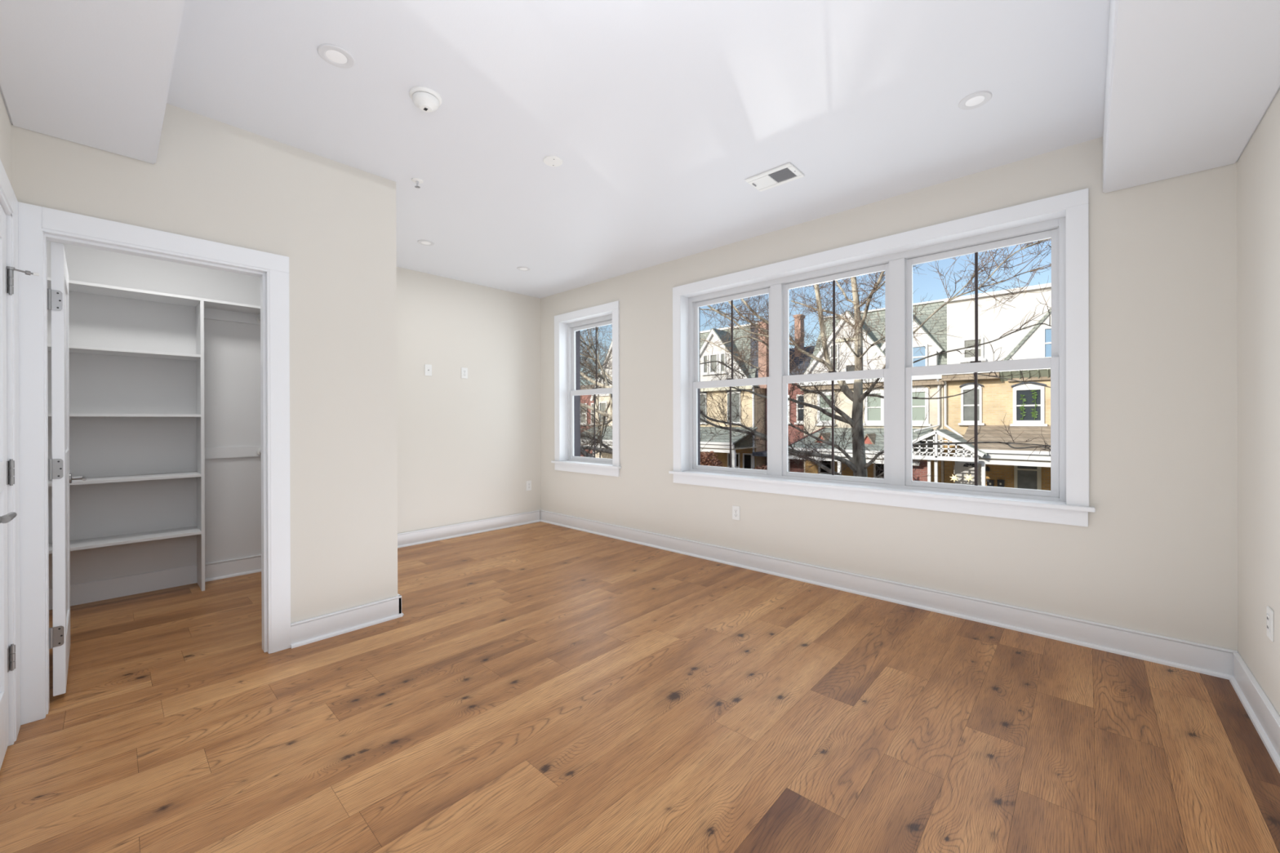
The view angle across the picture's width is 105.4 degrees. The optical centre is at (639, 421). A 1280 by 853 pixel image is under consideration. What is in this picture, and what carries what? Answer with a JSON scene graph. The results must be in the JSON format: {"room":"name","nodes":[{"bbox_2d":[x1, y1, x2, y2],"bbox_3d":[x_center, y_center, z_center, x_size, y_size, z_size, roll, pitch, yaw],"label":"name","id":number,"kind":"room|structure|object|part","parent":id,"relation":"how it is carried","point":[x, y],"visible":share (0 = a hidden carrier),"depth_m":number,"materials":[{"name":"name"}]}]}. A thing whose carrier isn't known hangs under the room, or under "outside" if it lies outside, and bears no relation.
{"room":"empty bedroom","nodes":[
{"label":"empty bedroom","id":0,"kind":"room"},
{"bbox_2d":[0,91,11,184],"bbox_3d":[-1.255,-0.138,0.710,3.850,2.740,0.120,0,0,43],"label":"wall","id":1,"kind":"structure","parent":0,"point":[5,122],"depth_m":1.86,"materials":[{"name":"white paint"}]},
{"bbox_2d":[0,159,20,746],"bbox_3d":[-2.162,0.171,1.556,1.090,2.125,0.138,0,0,43],"label":"trim","id":2,"kind":"structure","parent":1,"relation":"attached to","point":[8,200],"depth_m":1.88,"materials":[{"name":"white paint"}]},
{"bbox_2d":[0,204,39,769],"bbox_3d":[-2.101,0.220,1.603,0.824,2.004,0.114,0,0,43],"label":"door","id":3,"kind":"structure","parent":1,"relation":"in","point":[7,655],"depth_m":1.79,"materials":[{"name":"white paint"}]},
{"bbox_3d":[-1.862,0.280,1.404,0.138,0.056,0.073,0,0,43],"label":"lever handle","id":4,"kind":"part","parent":3,"relation":"part of","materials":[{"name":"silver metal"}]},
{"bbox_2d":[0,0,184,164],"bbox_3d":[-1.034,-1.355,0.865,3.730,0.307,0.416,0,0,43],"label":"soffit","id":5,"kind":"structure","parent":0,"point":[94,73],"depth_m":1.66,"materials":[{"name":"white paint"}]},
{"bbox_2d":[47,240,261,588],"bbox_3d":[-3.120,-0.135,2.871,1.820,2.740,2.208,0,0,43],"label":"wall","id":6,"kind":"structure","parent":0,"point":[100,384],"depth_m":3.58,"materials":[{"name":"white paint"}]},
{"bbox_2d":[48,554,261,609],"bbox_3d":[-3.658,1.167,3.428,0.031,0.138,2.093,0,0,43],"label":"baseboard","id":7,"kind":"structure","parent":6,"relation":"attached to","point":[104,589],"depth_m":3.56,"materials":[{"name":"white paint"}]},
{"bbox_3d":[-3.156,1.225,3.965,0.017,0.018,0.623,0,0,43],"label":"shoe molding","id":8,"kind":"part","parent":7,"relation":"part of","materials":[{"name":"white paint"}]},
{"bbox_2d":[17,201,290,724],"bbox_3d":[-2.271,0.170,2.356,0.148,2.126,0.928,0,0,43],"label":"trim","id":9,"kind":"structure","parent":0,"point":[37,225],"depth_m":2.14,"materials":[{"name":"white paint"}]},
{"bbox_2d":[11,103,397,623],"bbox_3d":[-2.684,-0.137,3.118,1.751,2.740,1.494,0,0,43],"label":"wall","id":10,"kind":"structure","parent":0,"point":[210,180],"depth_m":2.73,"materials":[{"name":"white paint"}]},
{"bbox_2d":[47,241,86,696],"bbox_3d":[-2.804,0.210,2.395,0.724,1.990,0.108,0,0,42],"label":"door","id":11,"kind":"structure","parent":10,"relation":"in","point":[58,295],"depth_m":2.15,"materials":[{"name":"white paint"}]},
{"bbox_3d":[-2.825,0.160,2.380,0.484,1.654,0.022,0,0,42],"label":"panel","id":12,"kind":"part","parent":11,"relation":"part of","materials":[{"name":"white paint"}]},
{"bbox_3d":[-2.979,0.303,2.582,0.141,0.052,0.061,0,0,42],"label":"lever handle","id":13,"kind":"part","parent":11,"relation":"part of","materials":[{"name":"silver metal"}]},
{"bbox_2d":[290,593,404,648],"bbox_3d":[-2.332,1.168,3.452,1.751,0.128,0.596,0,0,43],"label":"baseboard","id":14,"kind":"structure","parent":10,"relation":"attached to","point":[317,628],"depth_m":2.84,"materials":[{"name":"white paint"}]},
{"bbox_3d":[-2.332,1.223,3.452,1.751,0.018,0.596,0,0,43],"label":"shoe molding","id":15,"kind":"part","parent":14,"relation":"part of","materials":[{"name":"white paint"}]},
{"bbox_2d":[396,266,541,533],"bbox_3d":[-2.145,-0.141,5.162,0.220,2.740,2.487,0,0,43],"label":"wall","id":16,"kind":"structure","parent":0,"point":[468,449],"depth_m":5.28,"materials":[{"name":"white paint"}]},
{"bbox_2d":[424,364,431,376],"bbox_3d":[-2.159,-0.524,4.973,0.016,0.117,0.072,0,0,43],"label":"cable wall plate","id":17,"kind":"object","parent":16,"relation":"attached to","point":[428,368],"visible":1,"depth_m":4.97,"materials":[{"name":"white plastic"}]},
{"bbox_2d":[461,367,467,378],"bbox_3d":[-1.895,-0.523,5.265,0.009,0.117,0.072,0,0,43],"label":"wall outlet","id":18,"kind":"object","parent":16,"relation":"attached to","point":[464,370],"visible":1,"depth_m":5.26,"materials":[{"name":"white plastic"}]},
{"bbox_2d":[397,510,540,548],"bbox_3d":[-2.018,1.161,5.112,0.031,0.135,2.336,0,0,43],"label":"baseboard","id":19,"kind":"structure","parent":16,"relation":"attached to","point":[435,534],"depth_m":5.25,"materials":[{"name":"white paint"}]},
{"bbox_2d":[526,480,531,490],"bbox_3d":[-1.337,0.773,5.870,0.009,0.117,0.072,0,0,43],"label":"wall outlet","id":20,"kind":"object","parent":16,"relation":"attached to","point":[528,482],"visible":1,"depth_m":5.87,"materials":[{"name":"white plastic"}]},
{"bbox_2d":[166,0,1110,297],"bbox_3d":[-0.766,-1.562,2.503,5.950,0.100,5.060,0,0,43],"label":"ceiling","id":21,"kind":"structure","parent":0,"point":[657,114],"depth_m":2.32,"materials":[{"name":"white paint"}]},
{"bbox_2d":[317,44,355,68],"bbox_3d":[-1.254,-1.507,2.013,0.132,0.006,0.132,0,0,43],"label":"recessed light","id":22,"kind":"object","parent":21,"relation":"in","point":[335,55],"visible":1,"depth_m":2.00,"materials":[{"name":"white plastic"}]},
{"bbox_2d":[411,177,423,188],"bbox_3d":[-1.395,-1.489,3.053,0.068,0.044,0.068,0,0,43],"label":"sprinkler","id":23,"kind":"object","parent":21,"relation":"attached to","point":[417,180],"visible":1,"depth_m":3.04,"materials":[{"name":"white plastic"}]},
{"bbox_2d":[408,86,442,112],"bbox_3d":[-0.996,-1.481,2.266,0.140,0.060,0.140,0,0,43],"label":"smoke detector","id":24,"kind":"object","parent":21,"relation":"attached to","point":[427,100],"visible":1,"depth_m":2.23,"materials":[{"name":"white plastic"}]},
{"bbox_2d":[417,240,434,245],"bbox_3d":[-1.808,-1.508,4.115,0.132,0.006,0.132,0,0,43],"label":"recessed light","id":25,"kind":"object","parent":21,"relation":"in","point":[425,242],"visible":1,"depth_m":4.11,"materials":[{"name":"white plastic"}]},
{"bbox_2d":[516,266,530,271],"bbox_3d":[-1.152,-1.511,4.829,0.132,0.006,0.132,0,0,43],"label":"recessed light","id":26,"kind":"object","parent":21,"relation":"in","point":[521,268],"visible":1,"depth_m":4.82,"materials":[{"name":"white plastic"}]},
{"bbox_2d":[542,155,562,166],"bbox_3d":[-0.505,-1.509,2.829,0.112,0.008,0.112,0,0,43],"label":"blank cover plate","id":27,"kind":"object","parent":21,"relation":"attached to","point":[552,161],"visible":1,"depth_m":2.82,"materials":[{"name":"white plastic"}]},
{"bbox_2d":[744,162,804,191],"bbox_3d":[0.835,-1.510,3.027,0.301,0.016,0.205,0,0,43],"label":"ceiling vent","id":28,"kind":"object","parent":21,"relation":"in","point":[787,172],"visible":1,"depth_m":3.02,"materials":[{"name":"white plastic"}]},
{"bbox_2d":[958,90,991,110],"bbox_3d":[1.584,-1.516,2.305,0.132,0.006,0.132,0,0,43],"label":"recessed light","id":29,"kind":"object","parent":21,"relation":"in","point":[975,100],"visible":1,"depth_m":2.30,"materials":[{"name":"white plastic"}]},
{"bbox_2d":[0,521,1279,852],"bbox_3d":[-0.787,1.353,2.467,6.100,0.250,5.160,0,0,43],"label":"floor","id":30,"kind":"structure","parent":0,"point":[540,686],"depth_m":1.95,"materials":[{"name":"brown wood"}]},
{"bbox_2d":[47,276,261,591],"bbox_3d":[-3.047,0.169,2.873,1.685,2.131,2.078,0,0,43],"label":"organizer","id":31,"kind":"object","parent":30,"relation":"on","point":[206,308],"visible":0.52,"depth_m":3.54,"materials":[{"name":"white wood"}]},
{"bbox_2d":[47,343,200,360],"bbox_3d":[-3.775,-0.473,3.114,0.288,0.019,1.415,0,0,43],"label":"shelf","id":32,"kind":"object","parent":31,"relation":"attached to","point":[73,348],"depth_m":3.35,"materials":[{"name":"white wood"}]},
{"bbox_2d":[48,471,200,486],"bbox_3d":[-3.772,0.395,3.115,0.288,0.019,1.415,0,0,43],"label":"shelf","id":33,"kind":"object","parent":31,"relation":"attached to","point":[185,474],"depth_m":3.35,"materials":[{"name":"white wood"}]},
{"bbox_2d":[48,413,200,417],"bbox_3d":[-3.774,-0.040,3.115,0.288,0.019,1.415,0,0,43],"label":"shelf","id":34,"kind":"object","parent":31,"relation":"attached to","point":[198,415],"depth_m":3.29,"materials":[{"name":"white wood"}]},
{"bbox_2d":[48,525,201,553],"bbox_3d":[-3.771,0.812,3.116,0.288,0.019,1.415,0,0,43],"label":"shelf","id":35,"kind":"object","parent":31,"relation":"attached to","point":[79,544],"depth_m":3.35,"materials":[{"name":"white wood"}]},
{"bbox_2d":[47,276,260,315],"bbox_3d":[-3.564,-0.886,3.343,0.289,0.019,2.078,0,0,43],"label":"shelf","id":36,"kind":"object","parent":31,"relation":"attached to","point":[211,305],"depth_m":3.47,"materials":[{"name":"white wood"}]},
{"bbox_3d":[-3.282,0.178,3.638,0.274,2.112,0.019,0,0,43],"label":"divider panel","id":37,"kind":"part","parent":31,"relation":"part of","materials":[{"name":"white wood"}]},
{"bbox_2d":[257,448,261,455],"bbox_3d":[-3.114,0.248,4.008,0.014,0.060,0.060,0,0,43],"label":"socket","id":38,"kind":"object","parent":31,"relation":"attached to","point":[259,450],"depth_m":3.99,"materials":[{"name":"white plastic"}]},
{"bbox_2d":[540,136,1237,651],"bbox_3d":[0.885,-0.150,4.247,5.881,2.740,0.265,0,0,43],"label":"wall","id":39,"kind":"structure","parent":0,"point":[1157,553],"depth_m":2.64,"materials":[{"name":"white paint"}]},
{"bbox_2d":[551,300,621,476],"bbox_3d":[-0.521,-0.340,5.538,1.128,1.831,0.365,0,0,43],"label":"window","id":40,"kind":"structure","parent":39,"relation":"in","point":[567,326],"depth_m":5.74,"materials":[{"name":"white paint"}]},
{"bbox_3d":[-0.980,-0.352,5.767,0.087,1.638,0.018,0,0,43],"label":"casing","id":41,"kind":"part","parent":40,"relation":"part of","materials":[{"name":"white paint"}]},
{"bbox_3d":[-0.618,-1.213,5.431,1.077,0.083,0.018,0,0,43],"label":"casing","id":42,"kind":"part","parent":40,"relation":"part of","materials":[{"name":"white paint"}]},
{"bbox_3d":[-0.513,-0.352,5.545,0.921,1.660,0.068,0,0,43],"label":"frame","id":43,"kind":"part","parent":40,"relation":"part of","materials":[{"name":"white plastic"}]},
{"bbox_3d":[-0.518,0.038,5.537,0.819,0.815,0.025,0,0,43],"label":"sash","id":44,"kind":"part","parent":40,"relation":"part of","materials":[{"name":"white plastic"}]},
{"bbox_3d":[-0.501,-0.721,5.558,0.819,0.798,0.025,0,0,43],"label":"sash","id":45,"kind":"part","parent":40,"relation":"part of","materials":[{"name":"white plastic"}]},
{"bbox_3d":[-0.251,-0.353,5.098,0.087,1.638,0.018,0,0,43],"label":"casing","id":46,"kind":"part","parent":40,"relation":"part of","materials":[{"name":"white paint"}]},
{"bbox_2d":[732,505,739,519],"bbox_3d":[0.814,0.776,4.131,0.072,0.117,0.009,0,0,43],"label":"wall outlet","id":47,"kind":"object","parent":39,"relation":"attached to","point":[735,509],"visible":1,"depth_m":4.13,"materials":[{"name":"white plastic"}]},
{"bbox_2d":[668,188,1095,527],"bbox_3d":[1.466,-0.343,3.713,2.923,1.831,0.365,0,0,43],"label":"window","id":48,"kind":"structure","parent":39,"relation":"in","point":[1064,219],"depth_m":3.36,"materials":[{"name":"white paint"}]},
{"bbox_3d":[0.346,-0.354,4.550,0.087,1.638,0.018,0,0,43],"label":"casing","id":49,"kind":"part","parent":48,"relation":"part of","materials":[{"name":"white paint"}]},
{"bbox_3d":[0.802,0.036,4.324,0.801,0.815,0.025,0,0,43],"label":"sash","id":50,"kind":"part","parent":48,"relation":"part of","materials":[{"name":"white plastic"}]},
{"bbox_3d":[0.820,-0.724,4.346,0.801,0.798,0.025,0,0,43],"label":"sash","id":51,"kind":"part","parent":48,"relation":"part of","materials":[{"name":"white plastic"}]},
{"bbox_3d":[1.468,0.035,3.713,0.808,0.815,0.025,0,0,43],"label":"sash","id":52,"kind":"part","parent":48,"relation":"part of","materials":[{"name":"white plastic"}]},
{"bbox_3d":[1.486,-0.725,3.734,0.808,0.798,0.025,0,0,43],"label":"sash","id":53,"kind":"part","parent":48,"relation":"part of","materials":[{"name":"white plastic"}]},
{"bbox_3d":[1.369,-1.217,3.607,2.872,0.083,0.018,0,0,43],"label":"casing","id":54,"kind":"part","parent":48,"relation":"part of","materials":[{"name":"white paint"}]},
{"bbox_3d":[2.154,-0.726,3.120,0.806,0.798,0.025,0,0,43],"label":"sash","id":55,"kind":"part","parent":48,"relation":"part of","materials":[{"name":"white plastic"}]},
{"bbox_3d":[2.136,0.033,3.099,0.806,0.815,0.025,0,0,43],"label":"sash","id":56,"kind":"part","parent":48,"relation":"part of","materials":[{"name":"white plastic"}]},
{"bbox_3d":[2.397,-0.358,2.666,0.087,1.638,0.018,0,0,43],"label":"casing","id":57,"kind":"part","parent":48,"relation":"part of","materials":[{"name":"white paint"}]},
{"bbox_2d":[539,510,1238,679],"bbox_3d":[0.789,1.153,4.140,5.481,0.135,0.031,0,0,43],"label":"baseboard","id":58,"kind":"structure","parent":39,"relation":"attached to","point":[1204,659],"depth_m":3.03,"materials":[{"name":"white paint"}]},
{"bbox_2d":[1102,0,1279,193],"bbox_3d":[1.477,-1.364,1.180,0.458,0.307,3.445,0,0,43],"label":"soffit","id":59,"kind":"structure","parent":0,"point":[1189,83],"depth_m":1.76,"materials":[{"name":"white paint"}]},
{"bbox_2d":[1236,88,1279,715],"bbox_3d":[1.513,-0.147,0.768,0.150,2.740,4.011,0,0,43],"label":"wall","id":60,"kind":"structure","parent":0,"point":[1258,166],"depth_m":2.00,"materials":[{"name":"white paint"}]},
{"bbox_2d":[1228,652,1279,773],"bbox_3d":[1.648,1.155,1.046,0.031,0.135,3.364,0,0,43],"label":"baseboard","id":61,"kind":"structure","parent":60,"relation":"attached to","point":[1265,719],"depth_m":1.95,"materials":[{"name":"white paint"}]},
{"bbox_2d":[1266,606,1274,641],"bbox_3d":[2.425,0.779,1.877,0.010,0.117,0.072,0,0,43],"label":"wall outlet","id":62,"kind":"object","parent":60,"relation":"attached to","point":[1270,613],"visible":1,"depth_m":1.86,"materials":[{"name":"white plastic"}]},
{"bbox_2d":[1266,613,1270,633],"bbox_3d":[2.423,0.779,1.879,0.003,0.066,0.033,0,0,43],"label":"receptacle","id":63,"kind":"object","parent":62,"relation":"attached to","point":[1268,615],"depth_m":1.87,"materials":[{"name":"white plastic"}]},
{"label":"outside","id":64,"kind":"structure","parent":0,"visible":0},
{"bbox_3d":[10.981,4.607,26.730,100.000,0.300,13.800,0,0,43],"label":"lawn","id":65,"kind":"structure","parent":64,"visible":0},
{"bbox_2d":[580,384,595,457],"bbox_3d":[-5.460,0.686,43.578,13.000,7.800,7.200,0,0,43],"label":"house","id":66,"kind":"structure","parent":65,"relation":"on","point":[590,402],"depth_m":37.69,"materials":[{"name":"red brick"}]},
{"bbox_3d":[-4.385,-0.610,37.951,0.640,1.440,0.015,0,0,43],"label":"pane","id":67,"kind":"part","parent":66,"relation":"part of","materials":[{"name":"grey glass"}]},
{"bbox_2d":[580,341,612,458],"bbox_3d":[0.733,-1.270,35.574,6.543,11.695,10.600,0,0,43],"label":"house","id":68,"kind":"structure","parent":65,"relation":"on","point":[605,402],"depth_m":34.59,"materials":[{"name":"beige paint"}]},
{"bbox_3d":[-2.631,-0.611,34.983,0.640,1.440,0.015,0,0,43],"label":"pane","id":69,"kind":"part","parent":68,"relation":"part of","materials":[{"name":"grey glass"}]},
{"bbox_2d":[700,450,724,466],"bbox_3d":[3.308,3.030,24.667,4.102,3.040,1.214,0,0,43],"label":"hedge","id":70,"kind":"object","parent":65,"relation":"on","point":[713,463],"visible":0.09,"depth_m":24.38,"materials":[{"name":"brown plant"}]},
{"bbox_2d":[699,322,765,469],"bbox_3d":[5.741,-0.593,30.977,6.950,10.320,10.600,0,0,43],"label":"house","id":71,"kind":"structure","parent":65,"relation":"on","point":[720,445],"depth_m":27.51,"materials":[{"name":"beige brick"}]},
{"bbox_3d":[3.611,-0.773,29.250,0.890,1.640,0.015,0,0,43],"label":"pane","id":72,"kind":"part","parent":71,"relation":"part of","materials":[{"name":"grey glass"}]},
{"bbox_3d":[3.898,-3.373,28.770,0.230,1.000,0.015,0,0,43],"label":"pane","id":73,"kind":"part","parent":71,"relation":"part of","materials":[{"name":"grey glass"}]},
{"bbox_3d":[4.318,-3.374,28.385,0.430,1.000,0.015,0,0,43],"label":"pane","id":74,"kind":"part","parent":71,"relation":"part of","materials":[{"name":"grey glass"}]},
{"bbox_3d":[4.782,-3.375,27.959,0.230,1.000,0.015,0,0,43],"label":"pane","id":75,"kind":"part","parent":71,"relation":"part of","materials":[{"name":"grey glass"}]},
{"bbox_3d":[5.341,-0.777,27.660,0.790,1.640,0.015,0,0,43],"label":"pane","id":76,"kind":"part","parent":71,"relation":"part of","materials":[{"name":"grey glass"}]},
{"bbox_3d":[4.822,2.739,24.951,0.160,2.280,0.160,0,0,43],"label":"porch post","id":77,"kind":"part","parent":71,"relation":"part of","materials":[{"name":"white"}]},
{"bbox_3d":[5.997,2.772,27.073,0.440,1.840,0.015,0,0,43],"label":"pane","id":78,"kind":"part","parent":71,"relation":"part of","materials":[{"name":"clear glass"}]},
{"bbox_2d":[752,314,814,472],"bbox_3d":[10.287,-0.819,28.973,2.840,10.750,9.400,0,0,43],"label":"house","id":79,"kind":"structure","parent":65,"relation":"on","point":[793,468],"depth_m":26.74,"materials":[{"name":"red brick"}]},
{"bbox_3d":[8.614,-0.685,26.012,0.340,1.340,0.015,0,0,43],"label":"pane","id":80,"kind":"part","parent":79,"relation":"part of","materials":[{"name":"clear glass"}]},
{"bbox_2d":[753,463,819,474],"bbox_3d":[6.391,3.269,22.182,3.610,2.543,1.087,0,0,43],"label":"hedge","id":81,"kind":"object","parent":65,"relation":"on","point":[763,467],"visible":0.03,"depth_m":22.66,"materials":[{"name":"brown plant"}]},
{"bbox_2d":[787,298,963,483],"bbox_3d":[12.773,-0.476,24.520,7.485,10.060,10.600,0,0,43],"label":"house","id":82,"kind":"structure","parent":65,"relation":"on","point":[931,384],"depth_m":22.31,"materials":[{"name":"beige paint"}]},
{"bbox_3d":[6.970,2.805,22.959,0.130,2.140,0.130,0,0,43],"label":"porch post","id":83,"kind":"part","parent":82,"relation":"part of","materials":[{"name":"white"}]},
{"bbox_3d":[7.965,0.741,23.532,2.756,0.920,0.141,0,0,-27],"label":"hip trim","id":84,"kind":"part","parent":82,"relation":"part of","materials":[{"name":"grey brick"}]},
{"bbox_3d":[9.209,-0.649,24.109,0.590,1.270,0.015,0,0,43],"label":"pane","id":85,"kind":"part","parent":82,"relation":"part of","materials":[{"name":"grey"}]},
{"bbox_3d":[9.449,-3.084,23.674,0.280,1.180,0.015,0,0,43],"label":"pane","id":86,"kind":"part","parent":82,"relation":"part of","materials":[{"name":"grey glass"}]},
{"bbox_3d":[8.738,2.801,21.335,0.130,2.140,0.130,0,0,43],"label":"porch post","id":87,"kind":"part","parent":82,"relation":"part of","materials":[{"name":"white wood"}]},
{"bbox_3d":[10.040,-2.435,23.134,0.460,0.460,0.015,0,0,43],"label":"pane","id":88,"kind":"part","parent":82,"relation":"part of","materials":[{"name":"grey glass"}]},
{"bbox_3d":[10.547,-1.676,22.723,6.300,0.240,0.250,0,0,43],"label":"cornice","id":89,"kind":"part","parent":82,"relation":"part of","materials":[{"name":"white wood"}]},
{"bbox_3d":[10.866,-0.652,22.587,0.590,1.270,0.015,0,0,43],"label":"pane","id":90,"kind":"part","parent":82,"relation":"part of","materials":[{"name":"grey"}]},
{"bbox_3d":[11.152,2.562,22.338,0.640,1.440,0.015,0,0,43],"label":"pane","id":91,"kind":"part","parent":82,"relation":"part of","materials":[{"name":"black glass"}]},
{"bbox_3d":[12.206,-0.655,21.356,0.530,1.270,0.015,0,0,43],"label":"pane","id":92,"kind":"part","parent":82,"relation":"part of","materials":[{"name":"grey"}]},
{"bbox_3d":[12.195,-2.815,21.289,0.510,0.890,0.015,0,0,43],"label":"pane","id":93,"kind":"part","parent":82,"relation":"part of","materials":[{"name":"blue glass"}]},
{"bbox_2d":[912,283,1051,490],"bbox_3d":[17.279,-0.324,20.219,9.900,9.740,10.840,0,0,43],"label":"house","id":94,"kind":"structure","parent":65,"relation":"on","point":[997,397],"depth_m":19.07,"materials":[{"name":"yellow brick"}]},
{"bbox_3d":[11.170,2.662,18.809,0.100,2.410,0.100,0,0,43],"label":"porch post","id":95,"kind":"part","parent":94,"relation":"part of","materials":[{"name":"white wood"}]},
{"bbox_3d":[11.339,2.662,18.654,0.100,2.410,0.100,0,0,43],"label":"porch post","id":96,"kind":"part","parent":94,"relation":"part of","materials":[{"name":"white wood"}]},
{"bbox_3d":[11.283,0.898,18.453,2.912,1.138,0.120,0,0,43],"label":"rake frame","id":97,"kind":"part","parent":94,"relation":"part of","materials":[{"name":"white wood"}]},
{"bbox_2d":[950,475,958,481],"bbox_3d":[12.104,2.019,18.762,0.283,0.670,0.172,0,0,11],"label":"star lantern","id":98,"kind":"object","parent":94,"relation":"hanging from","point":[953,477],"visible":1,"depth_m":18.73,"materials":[{"name":"beige"}]},
{"bbox_3d":[13.587,2.718,20.147,0.950,2.280,0.080,0,0,43],"label":"door","id":99,"kind":"part","parent":94,"relation":"part of","materials":[{"name":"white paint"}]},
{"bbox_2d":[964,465,973,482],"bbox_3d":[12.617,2.008,18.699,0.172,0.650,0.283,0,0,-16],"label":"star lantern","id":100,"kind":"object","parent":94,"relation":"hanging from","point":[969,477],"visible":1,"depth_m":18.68,"materials":[{"name":"beige"}]},
{"bbox_3d":[13.635,-0.662,20.044,0.550,1.300,0.015,0,0,43],"label":"pane","id":101,"kind":"part","parent":94,"relation":"part of","materials":[{"name":"grey glass"}]},
{"bbox_3d":[13.668,-2.982,20.003,0.560,0.720,0.015,0,0,43],"label":"pane","id":102,"kind":"part","parent":94,"relation":"part of","materials":[{"name":"grey glass"}]},
{"bbox_3d":[12.561,2.699,17.810,0.110,2.330,0.110,0,0,43],"label":"porch post","id":103,"kind":"part","parent":94,"relation":"part of","materials":[{"name":"white wood"}]},
{"bbox_2d":[985,466,990,471],"bbox_3d":[14.029,1.907,19.676,0.160,0.180,0.150,0,0,43],"label":"lamp","id":104,"kind":"object","parent":94,"relation":"attached to","point":[987,468],"visible":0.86,"depth_m":19.62,"materials":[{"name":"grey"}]},
{"bbox_2d":[986,479,994,486],"bbox_3d":[14.096,2.512,19.600,0.240,0.330,0.165,0,0,43],"label":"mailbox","id":105,"kind":"object","parent":94,"relation":"attached to","point":[989,482],"visible":0.81,"depth_m":19.55,"materials":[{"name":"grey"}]},
{"bbox_3d":[15.909,-1.756,17.696,8.500,0.380,0.400,0,0,43],"label":"cornice","id":106,"kind":"part","parent":94,"relation":"part of","materials":[{"name":"brown"}]},
{"bbox_2d":[996,479,1004,487],"bbox_3d":[14.346,2.481,19.370,0.240,0.330,0.165,0,0,43],"label":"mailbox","id":107,"kind":"object","parent":94,"relation":"attached to","point":[1001,483],"visible":0.82,"depth_m":19.33,"materials":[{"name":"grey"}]},
{"bbox_2d":[1019,394,1026,419],"bbox_3d":[14.828,-0.557,18.882,0.250,0.987,0.028,0,0,43],"label":"plant","id":108,"kind":"object","parent":94,"relation":"in","point":[1021,407],"visible":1,"depth_m":18.86,"materials":[{"name":"green plant"}]},
{"bbox_3d":[15.005,2.635,18.875,0.600,1.840,0.025,0,0,43],"label":"pane","id":109,"kind":"part","parent":94,"relation":"part of","materials":[{"name":"grey glass"}]},
{"bbox_3d":[14.990,-0.615,18.799,0.730,1.200,0.015,0,0,43],"label":"pane","id":110,"kind":"part","parent":94,"relation":"part of","materials":[{"name":"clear glass"}]},
{"bbox_2d":[1030,389,1038,419],"bbox_3d":[15.090,-0.640,18.642,0.243,1.150,0.028,0,0,43],"label":"plant","id":111,"kind":"object","parent":94,"relation":"in","point":[1034,395],"visible":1,"depth_m":18.63,"materials":[{"name":"green plant"}]},
{"bbox_3d":[15.627,-2.956,18.204,0.760,1.080,0.015,0,0,43],"label":"pane","id":112,"kind":"part","parent":94,"relation":"part of","materials":[{"name":"blue"}]},
{"bbox_3d":[1.985,4.759,16.935,100.000,0.120,8.800,0,0,43],"label":"street","id":113,"kind":"object","parent":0,"visible":0},
{"bbox_2d":[580,324,612,458],"bbox_3d":[-3.415,-0.493,18.212,8.752,10.276,9.451,0,0,31],"label":"bare tree","id":114,"kind":"object","parent":113,"relation":"on","point":[590,437],"visible":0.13,"depth_m":17.31,"materials":[{"name":"brown plant"}]},
{"bbox_2d":[580,326,612,380],"bbox_3d":[-4.606,-1.171,25.697,11.327,11.631,7.814,0,0,-23],"label":"bare tree","id":115,"kind":"object","parent":113,"relation":"on","point":[606,357],"visible":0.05,"depth_m":28.71,"materials":[{"name":"brown plant"}]},
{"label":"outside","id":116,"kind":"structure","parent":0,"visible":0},
{"bbox_3d":[0.787,4.695,15.631,100.000,0.220,16.340,0,0,43],"label":"ground walk","id":117,"kind":"structure","parent":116,"visible":0},
{"bbox_2d":[699,238,1051,482],"bbox_3d":[3.220,0.062,8.603,7.885,9.136,3.792,0,0,43],"label":"street tree","id":118,"kind":"object","parent":117,"relation":"on","point":[857,464],"visible":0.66,"depth_m":8.66,"materials":[{"name":"brown plant"}]}
]}

